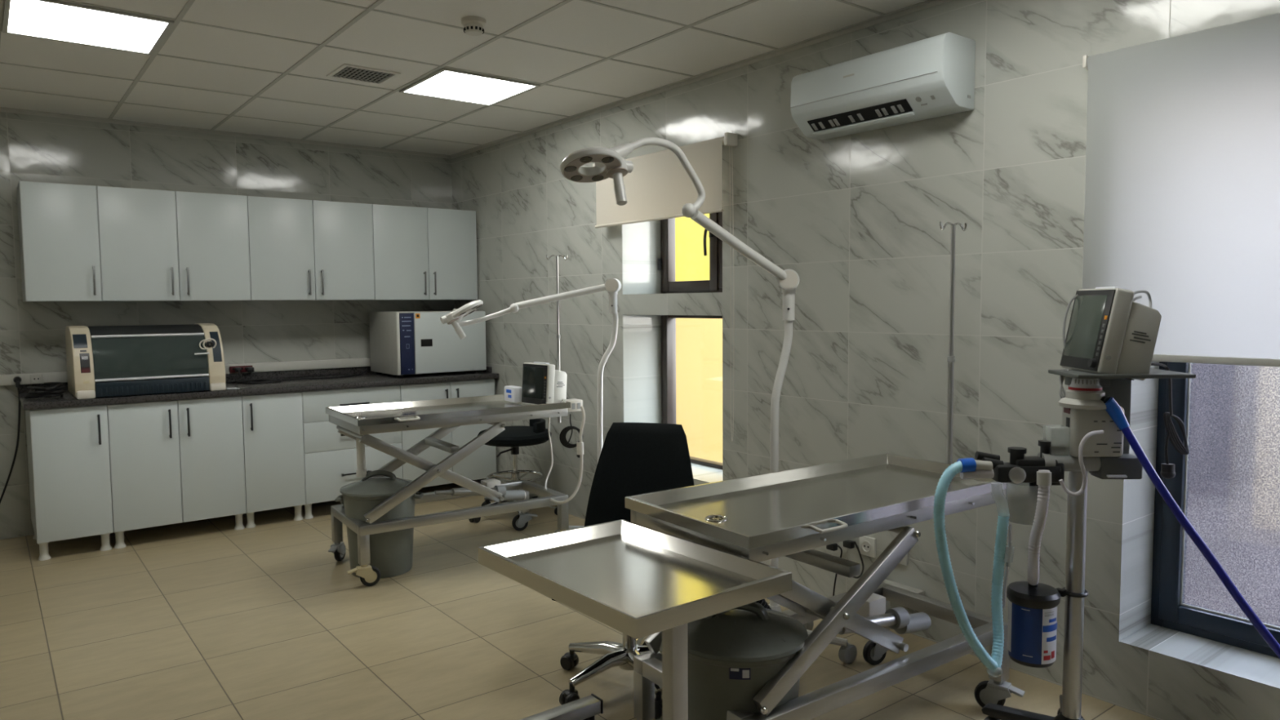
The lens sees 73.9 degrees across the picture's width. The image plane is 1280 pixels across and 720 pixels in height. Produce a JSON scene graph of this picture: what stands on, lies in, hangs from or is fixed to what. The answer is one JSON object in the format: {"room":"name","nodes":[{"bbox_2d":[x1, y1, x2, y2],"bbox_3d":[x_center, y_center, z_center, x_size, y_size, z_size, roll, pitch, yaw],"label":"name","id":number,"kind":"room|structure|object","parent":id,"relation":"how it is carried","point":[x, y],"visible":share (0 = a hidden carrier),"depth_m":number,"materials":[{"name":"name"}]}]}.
{"room":"operating room","nodes":[
{"label":"operating room","id":0,"kind":"room"},
{"bbox_2d":[0,111,454,539],"bbox_3d":[-3.203,-0.253,5.763,4.890,2.617,0.120,-3,5,-38],"label":"wall","id":1,"kind":"structure","parent":0,"point":[33,148],"depth_m":5.71,"materials":[{"name":"stone"}]},
{"bbox_2d":[16,181,102,302],"bbox_3d":[-3.498,-0.696,5.130,0.372,0.684,0.468,-3,5,-38],"label":"upper cabinet","id":2,"kind":"object","parent":1,"relation":"attached to","point":[59,230],"visible":1,"depth_m":4.97,"materials":[{"name":"white laminate"}]},
{"bbox_2d":[96,186,250,301],"bbox_3d":[-3.020,-0.724,5.498,0.834,0.684,0.468,-3,5,-38],"label":"upper cabinet","id":3,"kind":"object","parent":1,"relation":"attached to","point":[155,245],"visible":0.96,"depth_m":5.32,"materials":[{"name":"white laminate"}]},
{"bbox_2d":[0,357,370,386],"bbox_3d":[-3.256,0.086,5.636,4.420,0.064,0.046,-3,5,-38],"label":"duct","id":4,"kind":"object","parent":1,"relation":"attached to","point":[47,377],"visible":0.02,"depth_m":6.12,"materials":[{"name":"white plastic"}]},
{"bbox_2d":[10,374,23,385],"bbox_3d":[-3.789,0.120,5.183,0.060,0.060,0.016,-3,5,-38],"label":"power socket","id":5,"kind":"object","parent":4,"relation":"attached to","point":[12,376],"visible":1,"depth_m":5.18,"materials":[{"name":"white plastic"}]},
{"bbox_2d":[30,373,42,383],"bbox_3d":[-3.714,0.116,5.241,0.060,0.060,0.016,-3,5,-38],"label":"power socket","id":6,"kind":"object","parent":4,"relation":"attached to","point":[34,378],"visible":1,"depth_m":5.24,"materials":[{"name":"white plastic"}]},
{"bbox_2d":[229,364,252,373],"bbox_3d":[-2.789,0.063,5.957,0.148,0.045,0.012,-3,5,-38],"label":"power socket","id":7,"kind":"object","parent":4,"relation":"attached to","point":[243,368],"visible":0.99,"depth_m":5.95,"materials":[{"name":"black plastic"}]},
{"bbox_2d":[239,195,374,301],"bbox_3d":[-2.361,-0.763,6.007,0.831,0.684,0.468,-3,5,-38],"label":"upper cabinet","id":8,"kind":"object","parent":1,"relation":"attached to","point":[300,249],"visible":0.97,"depth_m":5.83,"materials":[{"name":"white laminate"}]},
{"bbox_2d":[372,204,477,300],"bbox_3d":[-1.709,-0.802,6.510,0.815,0.684,0.468,-3,5,-38],"label":"upper cabinet","id":9,"kind":"object","parent":1,"relation":"attached to","point":[420,253],"visible":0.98,"depth_m":6.33,"materials":[{"name":"white laminate"}]},
{"bbox_2d":[0,0,926,155],"bbox_3d":[-0.726,-1.422,2.462,4.890,0.120,8.212,-3,5,-38],"label":"ceiling","id":10,"kind":"structure","parent":0,"point":[577,25],"depth_m":4.14,"materials":[{"name":"tile"}]},
{"bbox_2d":[2,0,173,54],"bbox_3d":[-2.357,-1.422,3.629,0.568,0.012,0.578,-3,5,-38],"label":"recessed light","id":11,"kind":"object","parent":10,"relation":"in","point":[51,20],"visible":1,"depth_m":3.60,"materials":[{"name":"grey plastic"}]},
{"bbox_2d":[326,63,400,84],"bbox_3d":[-1.439,-1.485,4.434,0.295,0.009,0.275,-3,5,-38],"label":"ceiling vent","id":12,"kind":"object","parent":10,"relation":"in","point":[346,72],"visible":1,"depth_m":4.42,"materials":[{"name":"metal"}]},
{"bbox_2d":[0,0,884,148],"bbox_3d":[-0.829,-1.359,2.386,4.428,0.014,8.012,-3,5,-38],"label":"grid","id":13,"kind":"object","parent":10,"relation":"attached to","point":[176,21],"depth_m":4.16,"materials":[{"name":"white metal"}]},
{"bbox_2d":[399,67,540,106],"bbox_3d":[-0.948,-1.505,4.716,0.568,0.012,0.578,-3,5,-38],"label":"recessed light","id":14,"kind":"object","parent":10,"relation":"in","point":[446,83],"visible":1,"depth_m":4.69,"materials":[{"name":"grey plastic"}]},
{"bbox_2d":[461,15,486,35],"bbox_3d":[-0.704,-1.410,3.606,0.104,0.058,0.104,-3,5,-38],"label":"smoke detector","id":15,"kind":"object","parent":10,"relation":"attached to","point":[473,25],"visible":1,"depth_m":3.57,"materials":[{"name":"white plastic"}]},
{"bbox_2d":[0,480,1156,719],"bbox_3d":[-0.705,1.299,2.644,4.890,0.100,8.212,-3,5,-38],"label":"floor","id":16,"kind":"structure","parent":0,"point":[209,619],"depth_m":3.64,"materials":[{"name":"beige tile"}]},
{"bbox_2d":[25,404,113,560],"bbox_3d":[-3.416,0.675,5.090,0.364,0.859,0.732,-3,5,-38],"label":"base cabinet","id":17,"kind":"object","parent":16,"relation":"on","point":[68,448],"visible":1,"depth_m":4.82,"materials":[{"name":"white laminate"}]},
{"bbox_2d":[19,366,498,409],"bbox_3d":[-2.439,0.144,5.827,2.909,0.086,0.747,-3,5,-38],"label":"countertop","id":18,"kind":"structure","parent":17,"relation":"on","point":[368,379],"depth_m":5.72,"materials":[{"name":"stone"}]},
{"bbox_2d":[0,376,21,503],"bbox_3d":[-3.864,0.602,5.117,0.287,0.994,0.038,-4,5,-40],"label":"lead","id":19,"kind":"object","parent":18,"relation":"hanging from","point":[16,380],"visible":0.95,"depth_m":5.16,"materials":[{"name":"black plastic"}]},
{"bbox_2d":[24,382,65,398],"bbox_3d":[-3.408,0.178,4.881,0.193,0.085,0.272,-3,5,-38],"label":"cable bundle","id":20,"kind":"object","parent":18,"relation":"on","point":[35,392],"visible":1,"depth_m":4.82,"materials":[{"name":"black rubber"}]},
{"bbox_2d":[65,323,226,399],"bbox_3d":[-3.029,-0.005,5.229,0.784,0.421,0.519,-3,5,-38],"label":"sterilizer","id":21,"kind":"object","parent":18,"relation":"on","point":[103,361],"visible":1,"depth_m":5.05,"materials":[{"name":"beige plastic"}]},
{"bbox_2d":[226,387,239,389],"bbox_3d":[-2.545,0.179,5.330,0.078,0.012,0.012,0,4,0],"label":"syringe","id":22,"kind":"object","parent":18,"relation":"on","point":[227,388],"visible":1,"depth_m":5.33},
{"bbox_2d":[226,367,282,383],"bbox_3d":[-2.653,0.108,5.793,0.380,0.095,0.248,0,4,11],"label":"lead","id":23,"kind":"object","parent":18,"relation":"on","point":[237,369],"visible":0.87,"depth_m":5.82,"materials":[{"name":"black plastic"}]},
{"bbox_2d":[246,366,368,382],"bbox_3d":[-2.347,0.084,6.130,0.849,0.097,0.256,-3,5,-38],"label":"lead","id":24,"kind":"object","parent":18,"relation":"on","point":[251,369],"visible":0.96,"depth_m":6.03,"materials":[{"name":"black plastic"}]},
{"bbox_2d":[368,311,486,377],"bbox_3d":[-1.608,-0.133,6.453,0.695,0.470,0.551,-3,5,-38],"label":"sterilizer","id":25,"kind":"object","parent":18,"relation":"on","point":[402,343],"visible":0.98,"depth_m":6.21,"materials":[{"name":"white metal"}]},
{"bbox_2d":[106,395,246,548],"bbox_3d":[-2.986,0.650,5.421,0.720,0.859,0.732,-3,5,-38],"label":"base cabinet","id":26,"kind":"object","parent":16,"relation":"on","point":[181,460],"visible":0.88,"depth_m":5.14,"materials":[{"name":"white laminate"}]},
{"bbox_2d":[240,391,306,528],"bbox_3d":[-2.557,0.624,5.753,0.365,0.859,0.732,-3,5,-38],"label":"base cabinet","id":27,"kind":"object","parent":16,"relation":"on","point":[273,423],"visible":0.8,"depth_m":5.48,"materials":[{"name":"white laminate"}]},
{"bbox_2d":[301,384,402,519],"bbox_3d":[-2.148,0.600,6.068,0.667,0.859,0.732,-3,5,-38],"label":"base cabinet","id":28,"kind":"object","parent":16,"relation":"on","point":[330,455],"visible":0.45,"depth_m":5.71,"materials":[{"name":"white laminate"}]},
{"bbox_2d":[334,470,423,578],"bbox_3d":[-1.387,0.856,4.551,0.402,0.540,0.402,3,5,39],"label":"waste bin","id":29,"kind":"object","parent":16,"relation":"on","point":[391,553],"visible":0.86,"depth_m":4.43,"materials":[{"name":"grey plastic"}]},
{"bbox_2d":[399,378,496,487],"bbox_3d":[-1.591,0.567,6.498,0.739,0.859,0.732,-3,5,-38],"label":"base cabinet","id":30,"kind":"object","parent":16,"relation":"on","point":[481,463],"visible":0.25,"depth_m":6.24,"materials":[{"name":"white laminate"}]},
{"bbox_2d":[325,394,582,586],"bbox_3d":[-1.029,0.676,4.790,1.356,0.861,0.674,-3,5,-34],"label":"table","id":31,"kind":"object","parent":16,"relation":"on","point":[357,422],"depth_m":4.62,"materials":[{"name":"silver metal"}]},
{"bbox_2d":[325,394,570,426],"bbox_3d":[-1.063,0.266,4.766,1.196,0.034,0.616,-3,5,-34],"label":"tray","id":32,"kind":"object","parent":31,"relation":"on","point":[489,406],"depth_m":4.70,"materials":[{"name":"silver metal"}]},
{"bbox_2d":[504,385,521,402],"bbox_3d":[-0.758,0.203,5.094,0.062,0.090,0.130,-3,5,-38],"label":"pack","id":33,"kind":"object","parent":31,"relation":"on","point":[512,393],"visible":0.9,"depth_m":5.05,"materials":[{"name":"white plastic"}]},
{"bbox_2d":[506,389,511,398],"bbox_3d":[-0.781,0.201,5.075,0.002,0.049,0.060,-3,5,-38],"label":"print","id":34,"kind":"object","parent":33,"relation":"attached to","point":[508,392],"depth_m":5.07,"materials":[{"name":"paper"}]},
{"bbox_2d":[521,361,567,404],"bbox_3d":[-0.563,0.138,4.963,0.174,0.254,0.248,-4,5,-44],"label":"patient monitor","id":35,"kind":"object","parent":31,"relation":"on","point":[542,384],"visible":0.96,"depth_m":4.90,"materials":[{"name":"white plastic"}]},
{"bbox_2d":[533,361,549,364],"bbox_3d":[-0.569,0.019,4.924,0.030,0.012,0.120,-4,5,-44],"label":"light","id":36,"kind":"object","parent":35,"relation":"on","point":[535,362],"depth_m":4.91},
{"bbox_2d":[544,398,564,489],"bbox_3d":[-0.501,0.484,4.962,0.119,0.531,0.112,-1,4,-7],"label":"cable","id":37,"kind":"object","parent":35,"relation":"hanging from","point":[562,399],"visible":0.73,"depth_m":5.00,"materials":[{"name":"white plastic"}]},
{"bbox_2d":[546,254,568,422],"bbox_3d":[-0.485,-0.123,5.051,0.137,0.995,0.040,-2,4,-28],"label":"pole","id":38,"kind":"object","parent":31,"relation":"attached to","point":[557,335],"visible":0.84,"depth_m":5.04,"materials":[{"name":"silver metal"}]},
{"bbox_2d":[550,406,585,503],"bbox_3d":[-0.409,0.541,4.838,0.212,0.552,0.052,-2,4,-17],"label":"cable","id":39,"kind":"object","parent":31,"relation":"hanging from","point":[580,446],"visible":1,"depth_m":4.85,"materials":[{"name":"white plastic"}]},
{"bbox_2d":[571,402,580,408],"bbox_3d":[-0.368,0.265,4.900,0.056,0.034,0.004,-3,5,-34],"label":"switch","id":40,"kind":"object","parent":31,"relation":"attached to","point":[572,404],"depth_m":4.90,"materials":[{"name":"white plastic"}]},
{"bbox_2d":[468,417,557,523],"bbox_3d":[-0.855,0.726,5.676,0.619,0.640,0.632,-3,5,-38],"label":"stool","id":41,"kind":"object","parent":16,"relation":"on","point":[513,437],"visible":0.53,"depth_m":5.59,"materials":[{"name":"black fabric"}]},
{"bbox_2d":[440,278,621,531],"bbox_3d":[-0.468,0.326,4.720,1.179,1.559,0.592,-2,4,-26],"label":"lamp","id":42,"kind":"object","parent":16,"relation":"on","point":[612,286],"visible":0.71,"depth_m":4.84,"materials":[{"name":"white metal"}]},
{"bbox_2d":[551,422,694,719],"bbox_3d":[-0.036,0.738,3.164,0.596,0.940,0.567,0,4,13],"label":"office chair","id":43,"kind":"object","parent":16,"relation":"on","point":[635,459],"visible":0.48,"depth_m":3.33,"materials":[{"name":"black fabric"}]},
{"bbox_2d":[478,519,791,719],"bbox_3d":[-0.089,0.884,2.355,0.565,0.757,0.982,-3,5,-38],"label":"tray table","id":44,"kind":"object","parent":16,"relation":"on","point":[637,580],"visible":1,"depth_m":2.14,"materials":[{"name":"silver metal"}]},
{"bbox_2d":[478,519,791,639],"bbox_3d":[-0.033,0.537,2.203,0.499,0.045,0.689,-3,5,-38],"label":"tray","id":45,"kind":"object","parent":44,"relation":"on","point":[637,580],"depth_m":2.15,"materials":[{"name":"silver metal"}]},
{"bbox_2d":[560,137,857,663],"bbox_3d":[0.257,0.208,3.198,1.283,1.988,0.602,-3,5,-38],"label":"lamp","id":46,"kind":"object","parent":16,"relation":"on","point":[610,162],"visible":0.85,"depth_m":3.09,"materials":[{"name":"white metal"}]},
{"bbox_2d":[659,601,817,719],"bbox_3d":[0.284,0.969,2.477,0.402,0.564,0.402,-3,4,-31],"label":"waste bin","id":47,"kind":"object","parent":16,"relation":"on","point":[732,654],"visible":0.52,"depth_m":2.33,"materials":[{"name":"grey plastic"}]},
{"bbox_2d":[730,667,738,671],"bbox_3d":[0.254,0.830,2.283,0.022,0.008,0.001,0,4,7],"label":"print","id":48,"kind":"object","parent":47,"relation":"on","point":[732,669],"depth_m":2.28},
{"bbox_2d":[742,670,749,678],"bbox_3d":[0.284,0.841,2.281,0.019,0.022,0.001,0,4,0],"label":"print","id":49,"kind":"object","parent":47,"relation":"on","point":[745,673],"depth_m":2.28},
{"bbox_2d":[625,453,1025,719],"bbox_3d":[0.633,0.822,2.780,1.324,0.813,0.649,-3,5,-35],"label":"table","id":50,"kind":"object","parent":16,"relation":"on","point":[790,513],"visible":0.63,"depth_m":2.64,"materials":[{"name":"silver metal"}]},
{"bbox_2d":[625,453,1020,549],"bbox_3d":[0.632,0.430,2.797,1.264,0.034,0.566,-3,5,-35],"label":"tray","id":51,"kind":"object","parent":50,"relation":"on","point":[770,510],"depth_m":2.72,"materials":[{"name":"silver metal"}]},
{"bbox_2d":[939,221,967,464],"bbox_3d":[1.153,0.014,3.157,0.137,1.040,0.040,-2,4,-28],"label":"pole","id":52,"kind":"object","parent":50,"relation":"attached to","point":[951,358],"visible":0.95,"depth_m":3.15,"materials":[{"name":"silver metal"}]},
{"bbox_2d":[974,362,1195,719],"bbox_3d":[1.341,0.619,2.603,0.568,1.231,0.536,-4,5,-42],"label":"stand","id":53,"kind":"object","parent":16,"relation":"on","point":[1106,455],"depth_m":2.53,"materials":[{"name":"metal"}]},
{"bbox_2d":[933,457,1009,671],"bbox_3d":[0.938,0.582,2.382,0.245,0.614,0.094,-1,4,-15],"label":"hose","id":54,"kind":"object","parent":53,"relation":"attached to","point":[968,468],"visible":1,"depth_m":2.37,"materials":[{"name":"blue plastic"}]},
{"bbox_2d":[1002,524,1012,608],"bbox_3d":[1.048,0.587,2.422,0.031,0.242,0.027,-3,5,-38],"label":"sampling line","id":55,"kind":"object","parent":54,"relation":"attached to","point":[1010,525],"visible":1,"depth_m":2.42,"materials":[{"name":"white plastic"}]},
{"bbox_2d":[1006,581,1088,667],"bbox_3d":[1.237,0.783,2.614,0.236,0.267,0.152,-2,4,-18],"label":"canister","id":56,"kind":"object","parent":53,"relation":"attached to","point":[1032,609],"visible":0.89,"depth_m":2.55,"materials":[{"name":"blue plastic"}]},
{"bbox_2d":[1027,469,1051,585],"bbox_3d":[1.155,0.498,2.490,0.056,0.388,0.211,1,4,17],"label":"tube","id":57,"kind":"object","parent":56,"relation":"attached to","point":[1043,477],"visible":1,"depth_m":2.40,"materials":[{"name":"grey plastic"}]},
{"bbox_2d":[1058,430,1104,496],"bbox_3d":[1.257,0.295,2.415,0.118,0.190,0.044,0,4,6],"label":"sampling line","id":58,"kind":"object","parent":53,"relation":"attached to","point":[1086,436],"visible":1,"depth_m":2.41,"materials":[{"name":"white plastic"}]},
{"bbox_2d":[1060,286,1161,380],"bbox_3d":[1.407,-0.082,2.565,0.194,0.274,0.248,0,4,2],"label":"patient monitor","id":59,"kind":"object","parent":53,"relation":"on","point":[1108,332],"visible":0.98,"depth_m":2.46,"materials":[{"name":"grey plastic"}]},
{"bbox_2d":[1058,290,1151,398],"bbox_3d":[1.400,-0.049,2.627,0.316,0.328,0.146,-1,4,-9],"label":"cable","id":60,"kind":"object","parent":59,"relation":"attached to","point":[1061,378],"visible":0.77,"depth_m":2.60,"materials":[{"name":"grey plastic"}]},
{"bbox_2d":[1094,286,1124,288],"bbox_3d":[1.399,-0.211,2.538,0.030,0.014,0.120,0,4,2],"label":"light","id":61,"kind":"object","parent":59,"relation":"on","point":[1104,287],"depth_m":2.51,"materials":[{"name":"white plastic"}]},
{"bbox_2d":[1048,368,1195,386],"bbox_3d":[1.425,0.057,2.534,0.330,0.044,0.200,0,4,2],"label":"shelf","id":62,"kind":"object","parent":53,"relation":"attached to","point":[1073,378],"depth_m":2.48,"materials":[{"name":"grey metal"}]},
{"bbox_2d":[1100,395,1279,657],"bbox_3d":[1.583,0.510,2.388,0.567,0.800,0.061,2,4,27],"label":"hose","id":63,"kind":"object","parent":53,"relation":"attached to","point":[1113,409],"visible":1,"depth_m":2.39,"materials":[{"name":"blue plastic"}]},
{"bbox_2d":[451,0,1279,719],"bbox_3d":[1.075,-0.163,3.935,0.362,2.617,8.012,-3,5,-38],"label":"wall","id":64,"kind":"structure","parent":0,"point":[857,217],"depth_m":3.59,"materials":[{"name":"stone"}]},
{"bbox_2d":[0,0,952,159],"bbox_3d":[-0.829,-1.347,2.386,4.428,0.029,8.012,-3,5,-38],"label":"trim","id":65,"kind":"structure","parent":64,"relation":"attached to","point":[928,3],"depth_m":5.19,"materials":[{"name":"white metal"}]},
{"bbox_2d":[592,132,737,440],"bbox_3d":[0.107,-0.389,4.809,0.080,1.570,1.190,-3,5,-38],"label":"roller blind","id":66,"kind":"object","parent":64,"relation":"attached to","point":[658,187],"visible":0.88,"depth_m":4.65,"materials":[{"name":"beige fabric"}]},
{"bbox_2d":[657,211,722,293],"bbox_3d":[0.394,-0.724,4.960,0.126,0.671,0.876,-3,5,-38],"label":"window","id":67,"kind":"structure","parent":64,"relation":"in","point":[666,264],"depth_m":5.11,"materials":[{"name":"black plastic"}]},
{"bbox_2d":[661,315,722,469],"bbox_3d":[0.421,0.181,5.037,0.075,0.902,0.876,-3,5,-38],"label":"window","id":68,"kind":"structure","parent":64,"relation":"in","point":[668,322],"depth_m":5.31,"materials":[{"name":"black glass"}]},
{"bbox_2d":[826,539,864,595],"bbox_3d":[0.929,1.008,3.868,0.030,0.399,0.196,-3,5,-38],"label":"lead","id":69,"kind":"object","parent":64,"relation":"hanging from","point":[848,544],"visible":0.65,"depth_m":3.84,"materials":[{"name":"black rubber"}]},
{"bbox_2d":[858,536,875,557],"bbox_3d":[1.010,0.828,3.785,0.016,0.085,0.085,-3,5,-38],"label":"power socket","id":70,"kind":"object","parent":64,"relation":"attached to","point":[867,545],"visible":0.98,"depth_m":3.78,"materials":[{"name":"white plastic"}]},
{"bbox_2d":[790,31,975,139],"bbox_3d":[0.976,-1.107,3.510,0.221,0.271,0.755,-3,5,-38],"label":"air conditioner","id":71,"kind":"object","parent":64,"relation":"attached to","point":[933,77],"visible":1,"depth_m":3.38,"materials":[{"name":"white plastic"}]},
{"bbox_2d":[807,98,912,131],"bbox_3d":[0.901,-1.011,3.531,0.050,0.043,0.500,-3,5,-38],"label":"air vent","id":72,"kind":"object","parent":71,"relation":"attached to","point":[873,111],"depth_m":3.51,"materials":[{"name":"black plastic"}]},
{"bbox_2d":[890,542,908,565],"bbox_3d":[1.111,0.831,3.654,0.016,0.085,0.085,-3,5,-38],"label":"power socket","id":73,"kind":"object","parent":64,"relation":"attached to","point":[904,561],"visible":0.08,"depth_m":3.63,"materials":[{"name":"white plastic"}]},
{"bbox_2d":[882,578,924,595],"bbox_3d":[1.086,0.992,3.651,0.074,0.060,0.260,-3,5,-38],"label":"power strip","id":74,"kind":"object","parent":64,"relation":"attached to","point":[917,591],"visible":0.08,"depth_m":3.61,"materials":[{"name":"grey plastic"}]},
{"bbox_2d":[1082,13,1279,367],"bbox_3d":[1.967,-0.490,2.397,0.071,1.030,1.409,-3,5,-38],"label":"roller blind","id":75,"kind":"object","parent":64,"relation":"attached to","point":[1182,206],"visible":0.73,"depth_m":2.66,"materials":[{"name":"white fabric"}]},
{"bbox_2d":[1151,361,1279,658],"bbox_3d":[2.235,0.030,2.616,0.075,1.930,1.152,-3,5,-38],"label":"window","id":76,"kind":"structure","parent":64,"relation":"in","point":[1227,486],"depth_m":2.93,"materials":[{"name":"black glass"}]},
{"bbox_3d":[4.284,1.306,7.200,8.560,0.100,18.000,-3,5,-38],"label":"ground","id":77,"kind":"structure","parent":0,"visible":0},
{"bbox_2d":[675,213,722,462],"bbox_3d":[1.358,-0.498,7.166,4.060,3.550,0.200,-3,5,-38],"label":"window pane","id":78,"kind":"structure","parent":77,"relation":"on","point":[699,341],"depth_m":6.35,"materials":[{"name":"yellow glass"}]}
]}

